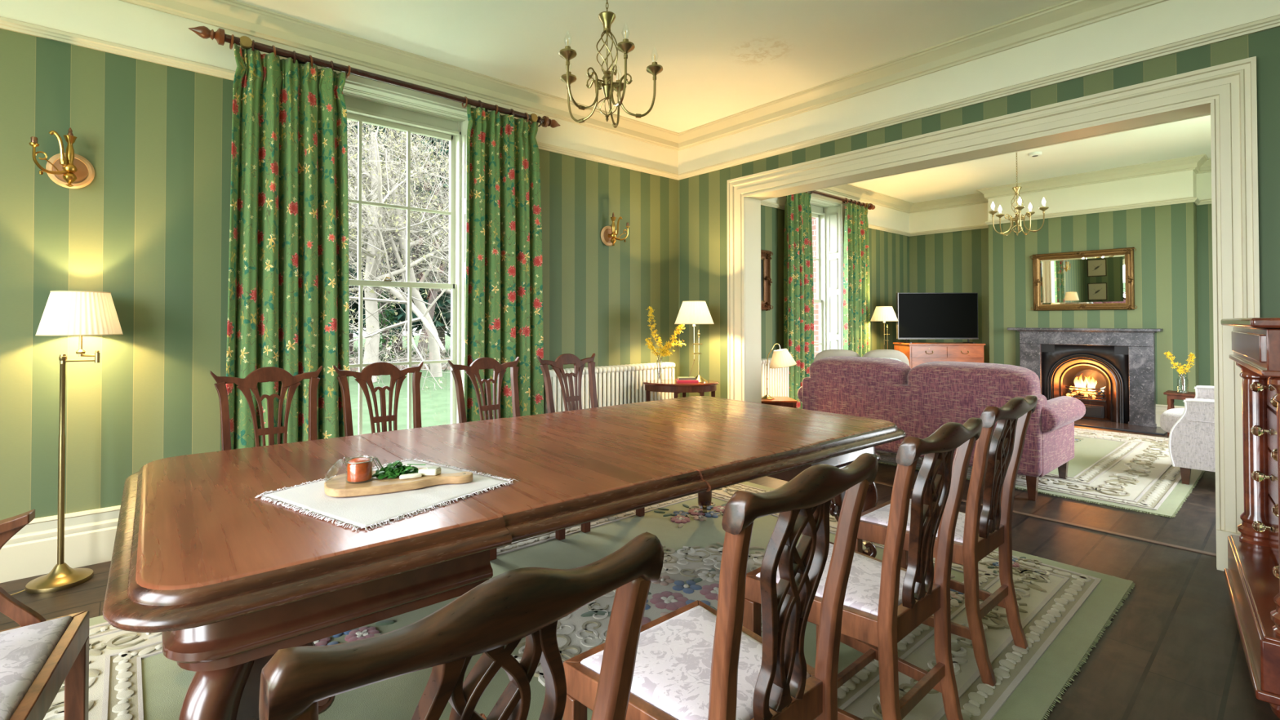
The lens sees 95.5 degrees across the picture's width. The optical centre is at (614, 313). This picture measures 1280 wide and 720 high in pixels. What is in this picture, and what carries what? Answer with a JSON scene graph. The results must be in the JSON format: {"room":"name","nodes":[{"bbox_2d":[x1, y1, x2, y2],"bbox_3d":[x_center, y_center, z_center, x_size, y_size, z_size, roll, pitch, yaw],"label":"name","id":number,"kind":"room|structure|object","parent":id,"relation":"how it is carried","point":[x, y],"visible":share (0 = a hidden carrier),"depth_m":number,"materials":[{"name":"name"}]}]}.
{"room":"dining room","nodes":[
{"label":"dining room","id":0,"kind":"room"},
{"bbox_2d":[0,0,910,519],"bbox_3d":[0.174,-0.230,5.697,12.430,3.120,0.320,1,-1,-40],"label":"wall","id":1,"kind":"structure","parent":0,"point":[150,229],"depth_m":3.20,"materials":[{"name":"paper"}]},
{"bbox_2d":[0,505,120,582],"bbox_3d":[0.133,1.188,5.419,12.034,0.278,0.030,1,-1,-40],"label":"baseboard","id":2,"kind":"structure","parent":1,"relation":"attached to","point":[90,535],"depth_m":2.93,"materials":[{"name":"beige paint"}]},
{"bbox_2d":[29,127,94,188],"bbox_3d":[-2.772,-0.792,2.921,0.234,0.300,0.148,1,-1,-40],"label":"wall sconce","id":3,"kind":"object","parent":1,"relation":"attached to","point":[70,170],"visible":1,"depth_m":2.93,"materials":[{"name":"gold metal"}]},
{"bbox_2d":[188,26,559,128],"bbox_3d":[-1.430,-1.574,4.054,2.500,0.088,0.159,1,-1,-40],"label":"pole","id":4,"kind":"object","parent":1,"relation":"attached to","point":[246,42],"visible":0.94,"depth_m":3.79,"materials":[{"name":"brown wood"}]},
{"bbox_2d":[226,34,351,449],"bbox_3d":[-1.978,-0.167,3.530,0.683,2.884,0.127,1,-1,-43],"label":"curtain","id":5,"kind":"object","parent":4,"relation":"hanging from","point":[288,301],"visible":0.77,"depth_m":3.52,"materials":[{"name":"green fabric"}]},
{"bbox_2d":[462,96,543,422],"bbox_3d":[-0.851,-0.156,4.476,0.707,2.884,0.114,1,-1,-39],"label":"curtain","id":6,"kind":"object","parent":4,"relation":"hanging from","point":[504,291],"visible":0.73,"depth_m":4.46,"materials":[{"name":"green fabric"}]},
{"bbox_2d":[297,61,489,434],"bbox_3d":[-1.656,-0.294,4.246,1.370,2.655,0.550,1,-1,-40],"label":"window","id":7,"kind":"structure","parent":1,"relation":"in","point":[413,112],"depth_m":4.40,"materials":[{"name":"beige paint"}]},
{"bbox_2d":[600,212,629,245],"bbox_3d":[0.008,-0.765,5.256,0.234,0.300,0.148,1,-1,-40],"label":"wall sconce","id":8,"kind":"object","parent":1,"relation":"attached to","point":[608,234],"visible":1,"depth_m":5.25,"materials":[{"name":"gold metal"}]},
{"bbox_2d":[0,14,1279,180],"bbox_3d":[-0.418,-1.432,1.962,6.704,0.054,4.664,1,-1,-40],"label":"trim","id":9,"kind":"structure","parent":1,"relation":"attached to","point":[1272,22],"depth_m":3.36,"materials":[{"name":"beige paint"}]},
{"bbox_2d":[119,0,1168,151],"bbox_3d":[-0.419,-1.768,1.966,6.704,0.136,4.664,1,-1,-40],"label":"trim","id":10,"kind":"structure","parent":1,"relation":"attached to","point":[234,15],"depth_m":3.99,"materials":[{"name":"beige paint"}]},
{"bbox_2d":[760,249,773,311],"bbox_3d":[1.488,-0.398,6.537,0.938,0.720,0.062,1,-1,-40],"label":"framed picture","id":11,"kind":"object","parent":1,"relation":"attached to","point":[766,280],"visible":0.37,"depth_m":6.77,"materials":[{"name":"wood"}]},
{"bbox_2d":[807,191,845,352],"bbox_3d":[2.502,-0.254,7.738,1.350,2.655,0.550,1,-1,-40],"label":"window","id":12,"kind":"structure","parent":1,"relation":"in","point":[829,213],"depth_m":8.03,"materials":[{"name":"beige paint"}]},
{"bbox_2d":[808,190,875,209],"bbox_3d":[2.766,-1.533,7.579,2.500,0.088,0.159,1,-1,-40],"label":"pole","id":13,"kind":"object","parent":1,"relation":"attached to","point":[872,206],"visible":0.41,"depth_m":7.72,"materials":[{"name":"brown wood"}]},
{"bbox_2d":[783,191,813,408],"bbox_3d":[2.225,-0.126,7.063,0.602,2.884,0.108,1,-1,-40],"label":"curtain","id":14,"kind":"object","parent":13,"relation":"hanging from","point":[798,294],"visible":0.75,"depth_m":7.02,"materials":[{"name":"green fabric"}]},
{"bbox_2d":[842,197,870,356],"bbox_3d":[3.329,-0.115,7.984,0.665,2.884,0.108,1,-1,-39],"label":"curtain","id":15,"kind":"object","parent":13,"relation":"hanging from","point":[856,299],"visible":0.72,"depth_m":7.92,"materials":[{"name":"green fabric"}]},
{"bbox_2d":[760,196,1211,236],"bbox_3d":[4.263,-1.312,5.895,5.134,0.054,4.664,1,-1,-40],"label":"trim","id":16,"kind":"structure","parent":1,"relation":"attached to","point":[1194,199],"depth_m":7.41,"materials":[{"name":"beige paint"}]},
{"bbox_2d":[0,421,1279,719],"bbox_3d":[1.572,1.405,3.703,12.630,0.200,5.420,1,-1,-40],"label":"floor","id":17,"kind":"structure","parent":0,"point":[1173,650],"depth_m":2.58,"materials":[{"name":"brown wood"}]},
{"bbox_2d":[10,589,26,595],"bbox_3d":[-2.946,1.288,2.581,0.493,0.005,0.075,0,-1,-28],"label":"power cable","id":18,"kind":"object","parent":17,"relation":"on","point":[24,589],"visible":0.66,"depth_m":2.69,"materials":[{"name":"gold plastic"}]},
{"bbox_2d":[25,290,123,593],"bbox_3d":[-2.656,0.593,2.871,0.343,1.408,0.322,1,-1,-40],"label":"floor lamp","id":19,"kind":"object","parent":17,"relation":"on","point":[66,313],"visible":1,"depth_m":2.80,"materials":[{"name":"gold metal"}]},
{"bbox_2d":[43,481,1135,719],"bbox_3d":[0.002,1.279,2.503,4.224,0.025,2.788,1,-1,-40],"label":"rug","id":20,"kind":"object","parent":17,"relation":"on","point":[1064,610],"visible":0.29,"depth_m":2.29,"materials":[{"name":"green fabric"}]},
{"bbox_2d":[0,509,89,719],"bbox_3d":[-1.525,0.757,1.222,0.533,1.012,0.594,0,-1,-31],"label":"chair","id":21,"kind":"object","parent":20,"relation":"on","point":[37,655],"visible":1,"depth_m":1.43,"materials":[{"name":"brown wood"}]},
{"bbox_2d":[0,615,71,719],"bbox_3d":[-1.481,0.814,1.248,0.370,0.050,0.500,0,-1,-31],"label":"seat cushion","id":22,"kind":"object","parent":21,"relation":"on","point":[27,650],"depth_m":1.36,"materials":[{"name":"white fabric"}]},
{"bbox_2d":[209,365,322,450],"bbox_3d":[-1.526,0.769,2.640,0.480,1.024,0.535,1,-1,-40],"label":"dining chair","id":23,"kind":"object","parent":20,"relation":"on","point":[268,374],"visible":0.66,"depth_m":2.79,"materials":[{"name":"brown wood"}]},
{"bbox_2d":[333,360,423,436],"bbox_3d":[-1.120,0.773,2.981,0.480,1.024,0.535,1,-1,-40],"label":"dining chair","id":24,"kind":"object","parent":20,"relation":"on","point":[397,376],"visible":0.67,"depth_m":3.13,"materials":[{"name":"brown wood"}]},
{"bbox_2d":[258,532,664,719],"bbox_3d":[-0.273,0.772,0.823,0.470,0.972,0.540,1,-1,-40],"label":"dining chair","id":25,"kind":"object","parent":20,"relation":"on","point":[491,619],"visible":1,"depth_m":0.63,"materials":[{"name":"brown wood"}]},
{"bbox_2d":[102,395,906,719],"bbox_3d":[-0.142,0.914,2.533,3.087,0.745,1.498,1,-1,-38],"label":"dining table","id":26,"kind":"object","parent":20,"relation":"on","point":[229,578],"visible":0.76,"depth_m":1.58,"materials":[{"name":"brown wood"}]},
{"bbox_2d":[254,457,518,531],"bbox_3d":[-0.676,0.527,1.770,0.542,0.010,0.560,0,-1,34],"label":"place mat","id":27,"kind":"object","parent":26,"relation":"on","point":[362,512],"visible":0.79,"depth_m":1.65,"materials":[{"name":"white fabric"}]},
{"bbox_2d":[324,467,472,497],"bbox_3d":[-0.666,0.514,1.808,0.427,0.024,0.202,0,-1,-22],"label":"serving board","id":28,"kind":"object","parent":27,"relation":"on","point":[338,486],"visible":0.77,"depth_m":1.73,"materials":[{"name":"brown wood"}]},
{"bbox_2d":[324,456,382,481],"bbox_3d":[-0.782,0.466,1.749,0.168,0.075,0.082,0,-1,-2],"label":"jar","id":29,"kind":"object","parent":28,"relation":"on","point":[358,468],"visible":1,"depth_m":1.73,"materials":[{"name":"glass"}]},
{"bbox_2d":[372,460,426,479],"bbox_3d":[-0.683,0.480,1.815,0.155,0.041,0.098,1,-1,-40],"label":"leaves","id":30,"kind":"object","parent":28,"relation":"on","point":[393,470],"visible":0.99,"depth_m":1.80,"materials":[{"name":"green plant"}]},
{"bbox_2d":[399,473,422,479],"bbox_3d":[-0.624,0.496,1.779,0.065,0.011,0.025,0,-1,-23],"label":"cheese piece","id":31,"kind":"object","parent":28,"relation":"on","point":[409,475],"visible":1,"depth_m":1.77,"materials":[{"name":"beige food"}]},
{"bbox_2d":[417,466,441,475],"bbox_3d":[-0.578,0.491,1.819,0.067,0.022,0.041,0,-1,-11],"label":"cheese piece","id":32,"kind":"object","parent":28,"relation":"on","point":[433,470],"visible":0.99,"depth_m":1.80,"materials":[{"name":"beige food"}]},
{"bbox_2d":[447,356,565,560],"bbox_3d":[-0.637,0.778,3.386,0.480,1.024,0.535,1,-1,-40],"label":"dining chair","id":33,"kind":"object","parent":20,"relation":"on","point":[499,370],"visible":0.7,"depth_m":3.53,"materials":[{"name":"brown wood"}]},
{"bbox_2d":[537,353,644,533],"bbox_3d":[-0.163,0.782,3.785,0.480,1.024,0.535,1,-1,-40],"label":"dining chair","id":34,"kind":"object","parent":20,"relation":"on","point":[566,358],"visible":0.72,"depth_m":3.93,"materials":[{"name":"brown wood"}]},
{"bbox_2d":[563,453,878,719],"bbox_3d":[0.232,0.777,1.299,0.470,0.972,0.540,1,-1,-40],"label":"dining chair","id":35,"kind":"object","parent":20,"relation":"on","point":[696,660],"visible":0.99,"depth_m":1.19,"materials":[{"name":"brown wood"}]},
{"bbox_2d":[580,604,809,719],"bbox_3d":[0.197,0.814,1.341,0.410,0.050,0.370,1,-1,-40],"label":"seat cushion","id":36,"kind":"object","parent":35,"relation":"on","point":[671,678],"depth_m":1.30,"materials":[{"name":"white fabric"}]},
{"bbox_2d":[742,417,982,719],"bbox_3d":[0.752,0.783,1.762,0.470,0.972,0.540,1,-1,-41],"label":"dining chair","id":37,"kind":"object","parent":20,"relation":"on","point":[885,601],"visible":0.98,"depth_m":1.62,"materials":[{"name":"brown wood"}]},
{"bbox_2d":[755,542,906,615],"bbox_3d":[0.716,0.819,1.803,0.410,0.050,0.370,1,-1,-41],"label":"seat cushion","id":38,"kind":"object","parent":37,"relation":"on","point":[863,588],"depth_m":1.70,"materials":[{"name":"white fabric"}]},
{"bbox_2d":[854,395,1037,686],"bbox_3d":[1.287,0.789,2.277,0.470,0.972,0.540,1,-1,-40],"label":"dining chair","id":39,"kind":"object","parent":20,"relation":"on","point":[997,455],"visible":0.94,"depth_m":2.12,"materials":[{"name":"brown wood"}]},
{"bbox_2d":[860,498,965,542],"bbox_3d":[1.252,0.826,2.318,0.410,0.050,0.370,1,-1,-40],"label":"seat cushion","id":40,"kind":"object","parent":39,"relation":"on","point":[878,517],"depth_m":2.27,"materials":[{"name":"white fabric"}]},
{"bbox_2d":[545,361,675,413],"bbox_3d":[0.003,0.891,5.161,1.507,0.865,0.154,1,-1,-40],"label":"radiator","id":41,"kind":"object","parent":17,"relation":"on","point":[643,371],"visible":0.33,"depth_m":5.10,"materials":[{"name":"white metal"}]},
{"bbox_2d":[642,379,719,401],"bbox_3d":[0.589,0.964,5.186,0.684,0.720,0.410,0,-1,0],"label":"side table","id":42,"kind":"object","parent":17,"relation":"on","point":[667,385],"visible":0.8,"depth_m":5.04,"materials":[{"name":"red wood"}]},
{"bbox_2d":[675,378,698,382],"bbox_3d":[0.639,0.592,5.130,0.185,0.022,0.130,0,-1,0],"label":"book","id":43,"kind":"object","parent":42,"relation":"on","point":[677,380],"visible":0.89,"depth_m":5.07,"materials":[{"name":"red paper"}]},
{"bbox_2d":[677,376,695,380],"bbox_3d":[0.634,0.570,5.141,0.150,0.020,0.100,0,-1,-5],"label":"book","id":44,"kind":"object","parent":43,"relation":"on","point":[688,378],"visible":1,"depth_m":5.09,"materials":[{"name":"grey paper"}]},
{"bbox_2d":[674,300,714,382],"bbox_3d":[0.709,0.244,5.176,0.352,0.718,0.352,0,-1,0],"label":"table lamp","id":45,"kind":"object","parent":42,"relation":"on","point":[691,312],"visible":0.96,"depth_m":5.08,"materials":[{"name":"white fabric"}]},
{"bbox_3d":[0.399,0.496,5.172,0.072,0.215,0.072,1,-1,-40],"label":"glass vase","id":46,"kind":"object","parent":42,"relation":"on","visible":0},
{"bbox_2d":[644,306,685,379],"bbox_3d":[0.455,0.256,5.179,0.375,0.655,0.101,0,-1,-1],"label":"branches","id":47,"kind":"object","parent":46,"relation":"in","point":[666,346],"visible":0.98,"depth_m":5.17,"materials":[{"name":"yellow plant"}]},
{"bbox_2d":[761,357,789,397],"bbox_3d":[1.578,0.922,6.484,1.202,0.835,0.154,1,-1,-40],"label":"radiator","id":48,"kind":"object","parent":17,"relation":"on","point":[777,378],"visible":0.12,"depth_m":6.60,"materials":[{"name":"white metal"}]},
{"bbox_2d":[761,396,797,408],"bbox_3d":[1.605,1.094,5.885,0.390,0.475,0.340,0,-1,0],"label":"side table","id":49,"kind":"object","parent":17,"relation":"on","point":[787,402],"visible":0.4,"depth_m":5.74,"materials":[{"name":"brown wood"}]},
{"bbox_2d":[761,342,796,399],"bbox_3d":[1.655,0.576,5.877,0.364,0.561,0.271,0,-1,0],"label":"reading lamp","id":50,"kind":"object","parent":49,"relation":"on","point":[780,358],"visible":0.99,"depth_m":5.81,"materials":[{"name":"white fabric"}]},
{"bbox_2d":[893,342,985,368],"bbox_3d":[4.488,0.879,8.058,1.035,0.955,0.470,0,-1,0],"label":"dresser","id":51,"kind":"object","parent":17,"relation":"on","point":[917,353],"visible":0.41,"depth_m":7.85,"materials":[{"name":"brown wood"}]},
{"bbox_2d":[896,292,977,342],"bbox_3d":[4.485,0.052,8.073,1.118,0.698,0.230,0,-1,0],"label":"television","id":52,"kind":"object","parent":51,"relation":"on","point":[918,315],"visible":1,"depth_m":8.06,"materials":[{"name":"black plastic"}]},
{"bbox_2d":[875,427,1204,517],"bbox_3d":[4.007,1.318,5.835,3.444,0.025,2.698,1,-1,-40],"label":"rug","id":53,"kind":"object","parent":17,"relation":"on","point":[1122,470],"visible":0.3,"depth_m":4.69,"materials":[{"name":"green fabric"}]},
{"bbox_2d":[797,355,1085,501],"bbox_3d":[2.697,0.853,5.034,0.954,0.936,2.033,1,-1,-40],"label":"sofa","id":54,"kind":"object","parent":53,"relation":"on","point":[920,399],"visible":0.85,"depth_m":4.54,"materials":[{"name":"purple fabric"}]},
{"bbox_2d":[813,349,860,361],"bbox_3d":[2.155,0.568,5.615,0.460,0.453,0.202,0,-1,15],"label":"cushion","id":55,"kind":"object","parent":54,"relation":"on","point":[829,353],"visible":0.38,"depth_m":5.55,"materials":[{"name":"fabric"}]},
{"bbox_2d":[808,355,911,386],"bbox_3d":[2.177,0.578,5.185,0.347,0.383,0.884,1,-1,-40],"label":"cushion","id":56,"kind":"object","parent":54,"relation":"on","point":[837,371],"depth_m":5.04,"materials":[{"name":"purple fabric"}]},
{"bbox_2d":[862,349,909,365],"bbox_3d":[2.538,0.561,5.479,0.460,0.455,0.192,0,-1,0],"label":"cushion","id":57,"kind":"object","parent":54,"relation":"on","point":[892,353],"visible":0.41,"depth_m":5.41,"materials":[{"name":"fabric"}]},
{"bbox_2d":[880,357,902,361],"bbox_3d":[2.443,0.589,5.295,0.400,0.387,0.205,0,-1,8],"label":"cushion","id":58,"kind":"object","parent":54,"relation":"on","point":[880,357],"visible":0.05,"depth_m":5.24,"materials":[{"name":"beige fabric"}]},
{"bbox_2d":[907,361,1040,396],"bbox_3d":[2.752,0.569,4.500,0.347,0.383,0.884,1,-1,-40],"label":"cushion","id":59,"kind":"object","parent":54,"relation":"on","point":[931,379],"depth_m":4.36,"materials":[{"name":"fabric"}]},
{"bbox_2d":[874,480,1216,556],"bbox_3d":[2.291,1.308,4.232,0.040,0.006,2.955,1,-1,-40],"label":"trim","id":60,"kind":"structure","parent":17,"relation":"on","point":[875,482],"depth_m":3.46,"materials":[{"name":"brown wood"}]},
{"bbox_2d":[1074,418,1167,435],"bbox_3d":[5.746,1.337,7.185,0.560,0.018,1.600,1,-1,-40],"label":"hearth","id":61,"kind":"object","parent":17,"relation":"on","point":[1081,422],"visible":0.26,"depth_m":6.83,"materials":[{"name":"stone"}]},
{"bbox_2d":[1163,390,1195,436],"bbox_3d":[6.204,1.096,6.332,0.300,0.478,0.290,1,-1,-40],"label":"side table","id":62,"kind":"object","parent":17,"relation":"on","point":[1171,395],"visible":0.3,"depth_m":6.31,"materials":[{"name":"brown wood"}]},
{"bbox_3d":[6.177,0.756,6.321,0.090,0.200,0.090,1,-1,-40],"label":"glass vase","id":63,"kind":"object","parent":62,"relation":"on","visible":0},
{"bbox_2d":[1164,351,1196,391],"bbox_3d":[6.151,0.618,6.335,0.333,0.436,0.114,0,-1,-2],"label":"branches","id":64,"kind":"object","parent":63,"relation":"in","point":[1180,369],"visible":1,"depth_m":6.32,"materials":[{"name":"yellow plant"}]},
{"bbox_2d":[1160,385,1215,484],"bbox_3d":[4.835,0.863,4.466,0.810,0.900,0.920,1,-1,-40],"label":"armchair","id":65,"kind":"object","parent":17,"relation":"on","point":[1191,428],"visible":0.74,"depth_m":4.41,"materials":[{"name":"white fabric"}]},
{"bbox_2d":[1160,408,1184,432],"bbox_3d":[4.809,0.868,4.497,0.550,0.190,0.840,1,-1,-40],"label":"seat cushion","id":66,"kind":"object","parent":65,"relation":"on","point":[1169,417],"depth_m":4.63,"materials":[{"name":"white fabric"}]},
{"bbox_2d":[1221,317,1279,719],"bbox_3d":[2.617,0.650,2.089,0.532,1.270,1.234,-1,-1,43],"label":"dresser","id":67,"kind":"object","parent":17,"relation":"on","point":[1252,574],"visible":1,"depth_m":2.32,"materials":[{"name":"red wood"}]},
{"bbox_3d":[3.713,0.984,7.976,0.350,0.740,0.350,1,-1,-40],"label":"side table","id":68,"kind":"object","parent":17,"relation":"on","visible":0},
{"bbox_2d":[870,306,898,349],"bbox_3d":[3.702,0.255,7.979,0.352,0.718,0.352,0,-1,0],"label":"table lamp","id":69,"kind":"object","parent":68,"relation":"on","point":[882,313],"visible":0.87,"depth_m":7.88,"materials":[{"name":"white fabric"}]},
{"bbox_2d":[235,0,1211,203],"bbox_3d":[1.570,-1.915,3.744,12.630,0.200,5.420,1,-1,-40],"label":"ceiling","id":70,"kind":"structure","parent":0,"point":[718,59],"depth_m":3.92,"materials":[{"name":"paint"}]},
{"bbox_2d":[559,0,662,128],"bbox_3d":[-0.030,-1.363,2.755,0.507,0.925,0.487,0,-1,14],"label":"chandelier","id":71,"kind":"object","parent":70,"relation":"hanging from","point":[606,18],"visible":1,"depth_m":2.72,"materials":[{"name":"gold metal"}]},
{"bbox_2d":[988,153,1048,235],"bbox_3d":[4.145,-1.296,6.014,0.507,0.985,0.487,0,-1,-7],"label":"chandelier","id":72,"kind":"object","parent":70,"relation":"hanging from","point":[1017,219],"visible":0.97,"depth_m":5.99,"materials":[{"name":"gold metal"}]},
{"bbox_2d":[1028,151,1042,156],"bbox_3d":[4.662,-1.766,6.444,0.124,0.035,0.124,1,-1,-40],"label":"smoke detector","id":73,"kind":"object","parent":70,"relation":"attached to","point":[1033,153],"visible":1,"depth_m":6.41,"materials":[{"name":"white plastic"}]},
{"bbox_2d":[811,217,818,359],"bbox_3d":[0.026,-0.228,5.873,13.230,3.120,0.140,1,-1,-40],"label":"wall","id":74,"kind":"structure","parent":0,"point":[813,219],"depth_m":8.25,"materials":[{"name":"paint"}]},
{"bbox_2d":[678,0,1279,399],"bbox_3d":[2.224,-0.249,4.167,0.200,3.120,4.660,1,-1,-40],"label":"wall","id":75,"kind":"structure","parent":0,"point":[703,197],"depth_m":3.78,"materials":[{"name":"paper"}]},
{"bbox_2d":[727,56,1260,570],"bbox_3d":[2.202,0.030,4.189,0.280,2.562,3.293,1,-1,-40],"label":"trim","id":76,"kind":"structure","parent":75,"relation":"attached to","point":[1227,92],"depth_m":3.25,"materials":[{"name":"beige paint"}]},
{"bbox_2d":[909,172,1213,399],"bbox_3d":[6.343,-0.209,7.628,0.300,3.120,4.660,1,-1,-40],"label":"wall","id":77,"kind":"structure","parent":0,"point":[957,261],"depth_m":8.63,"materials":[{"name":"paper"}]},
{"bbox_2d":[1155,404,1184,426],"bbox_3d":[6.104,1.209,7.409,0.330,0.278,4.664,1,-1,-40],"label":"baseboard","id":78,"kind":"structure","parent":77,"relation":"attached to","point":[1160,409],"depth_m":6.82,"materials":[{"name":"beige paint"}]},
{"bbox_2d":[987,169,1199,406],"bbox_3d":[6.055,-0.211,7.504,0.300,3.120,2.060,1,-1,-40],"label":"wall","id":79,"kind":"structure","parent":0,"point":[1163,237],"depth_m":7.11,"materials":[{"name":"paper"}]},
{"bbox_2d":[821,154,1211,213],"bbox_3d":[4.263,-1.722,5.900,5.134,0.136,4.664,1,-1,-40],"label":"trim","id":80,"kind":"structure","parent":79,"relation":"attached to","point":[1201,163],"depth_m":7.71,"materials":[{"name":"beige paint"}]},
{"bbox_2d":[1029,247,1137,311],"bbox_3d":[5.914,-0.420,7.374,0.066,0.761,1.070,1,-1,-40],"label":"wall mirror","id":81,"kind":"object","parent":79,"relation":"attached to","point":[1095,279],"visible":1,"depth_m":7.35,"materials":[{"name":"gold glass"}]},
{"bbox_2d":[1041,256,1123,302],"bbox_3d":[5.924,-0.422,7.383,0.004,0.610,0.880,-2,1,-40],"label":"mirror glass","id":82,"kind":"object","parent":81,"relation":"attached to","point":[1095,279],"depth_m":7.36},
{"bbox_2d":[1007,327,1163,426],"bbox_3d":[5.971,0.764,7.417,0.455,1.168,1.525,1,-1,-40],"label":"fireplace","id":83,"kind":"object","parent":79,"relation":"attached to","point":[1130,352],"visible":0.93,"depth_m":7.26,"materials":[{"name":"grey stone"}]},
{"bbox_2d":[1007,327,1163,333],"bbox_3d":[5.869,0.203,7.339,0.189,0.048,1.525,1,-1,-40],"label":"mantel shelf","id":84,"kind":"object","parent":83,"relation":"attached to","point":[1022,330],"depth_m":7.26,"materials":[{"name":"grey stone"}]},
{"label":"outside","id":85,"kind":"structure","parent":0,"visible":0},
{"bbox_2d":[346,120,450,391],"bbox_3d":[-7.397,-3.868,16.395,12.647,14.404,12.579,1,-1,-40],"label":"bare tree","id":86,"kind":"object","parent":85,"point":[373,331],"visible":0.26,"depth_m":14.99,"materials":[{"name":"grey plant"}]},
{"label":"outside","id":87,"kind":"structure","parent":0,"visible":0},
{"bbox_2d":[349,334,450,435],"bbox_3d":[-11.674,1.738,8.871,105.000,0.173,100.460,1,-1,-40],"label":"lawn","id":88,"kind":"structure","parent":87,"point":[435,406],"depth_m":11.81,"materials":[{"name":"green plant"}]},
{"bbox_2d":[352,291,364,332],"bbox_3d":[-16.792,-4.835,31.345,7.608,13.875,8.538,1,-1,-40],"label":"evergreen tree","id":89,"kind":"object","parent":88,"relation":"on","point":[353,291],"visible":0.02,"depth_m":30.84,"materials":[{"name":"green plant"}]},
{"bbox_2d":[348,128,413,351],"bbox_3d":[-11.850,-5.821,31.318,7.779,15.840,7.631,1,-1,-40],"label":"evergreen tree","id":90,"kind":"object","parent":88,"relation":"on","point":[355,292],"visible":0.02,"depth_m":29.12,"materials":[{"name":"green plant"}]},
{"bbox_2d":[346,120,417,354],"bbox_3d":[-12.797,-4.757,29.066,8.469,13.658,8.275,0,-1,-11],"label":"evergreen tree","id":91,"kind":"object","parent":88,"relation":"on","point":[353,305],"visible":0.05,"depth_m":27.99,"materials":[{"name":"green plant"}]},
{"bbox_2d":[346,120,448,377],"bbox_3d":[-7.028,-2.974,17.386,10.974,9.825,8.399,0,-1,-10],"label":"bare tree","id":92,"kind":"object","parent":88,"relation":"on","point":[433,348],"visible":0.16,"depth_m":16.52,"materials":[{"name":"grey plant"}]},
{"bbox_2d":[346,124,450,371],"bbox_3d":[-9.861,-4.798,19.974,12.515,13.790,8.933,0,-1,-23],"label":"bare tree","id":93,"kind":"object","parent":88,"relation":"on","point":[348,175],"visible":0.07,"depth_m":19.77,"materials":[{"name":"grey plant"}]},
{"bbox_2d":[348,128,449,362],"bbox_3d":[-10.135,-3.226,21.079,11.112,10.416,7.902,0,-1,-31],"label":"bare tree","id":94,"kind":"object","parent":88,"relation":"on","point":[384,313],"visible":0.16,"depth_m":21.81,"materials":[{"name":"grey plant"}]},
{"bbox_2d":[349,327,450,371],"bbox_3d":[-7.673,1.385,20.901,11.930,2.262,6.794,0,-1,0],"label":"brushwood","id":95,"kind":"object","parent":88,"relation":"on","point":[351,362],"visible":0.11,"depth_m":20.15,"materials":[{"name":"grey plant"}]},
{"bbox_2d":[349,357,450,370],"bbox_3d":[-8.110,1.933,21.978,18.521,0.200,5.894,0,-1,1],"label":"leaf litter","id":96,"kind":"object","parent":88,"relation":"on","point":[427,358],"visible":0.02,"depth_m":19.81,"materials":[{"name":"plant"}]},
{"bbox_2d":[353,164,450,359],"bbox_3d":[-7.361,-2.390,25.824,12.723,8.999,9.133,1,-1,-40],"label":"bare tree","id":97,"kind":"object","parent":96,"relation":"on","point":[431,312],"visible":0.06,"depth_m":23.75,"materials":[{"name":"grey plant"}]},
{"bbox_2d":[376,129,450,355],"bbox_3d":[-8.268,-4.395,28.258,7.186,12.910,7.670,1,-1,-40],"label":"evergreen tree","id":98,"kind":"object","parent":88,"relation":"on","point":[438,323],"visible":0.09,"depth_m":26.17,"materials":[{"name":"green plant"}]},
{"bbox_2d":[417,147,450,327],"bbox_3d":[-6.700,-5.393,30.212,7.435,14.951,7.841,0,-1,4],"label":"evergreen tree","id":99,"kind":"object","parent":88,"relation":"on","point":[424,298],"visible":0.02,"depth_m":28.57,"materials":[{"name":"green plant"}]},
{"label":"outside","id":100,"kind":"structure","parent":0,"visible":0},
{"bbox_2d":[347,124,450,311],"bbox_3d":[-5.973,-3.044,21.499,10.498,10.092,9.254,0,-1,-24],"label":"bare tree","id":101,"kind":"object","parent":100,"point":[438,274],"visible":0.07,"depth_m":20.47,"materials":[{"name":"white plant"}]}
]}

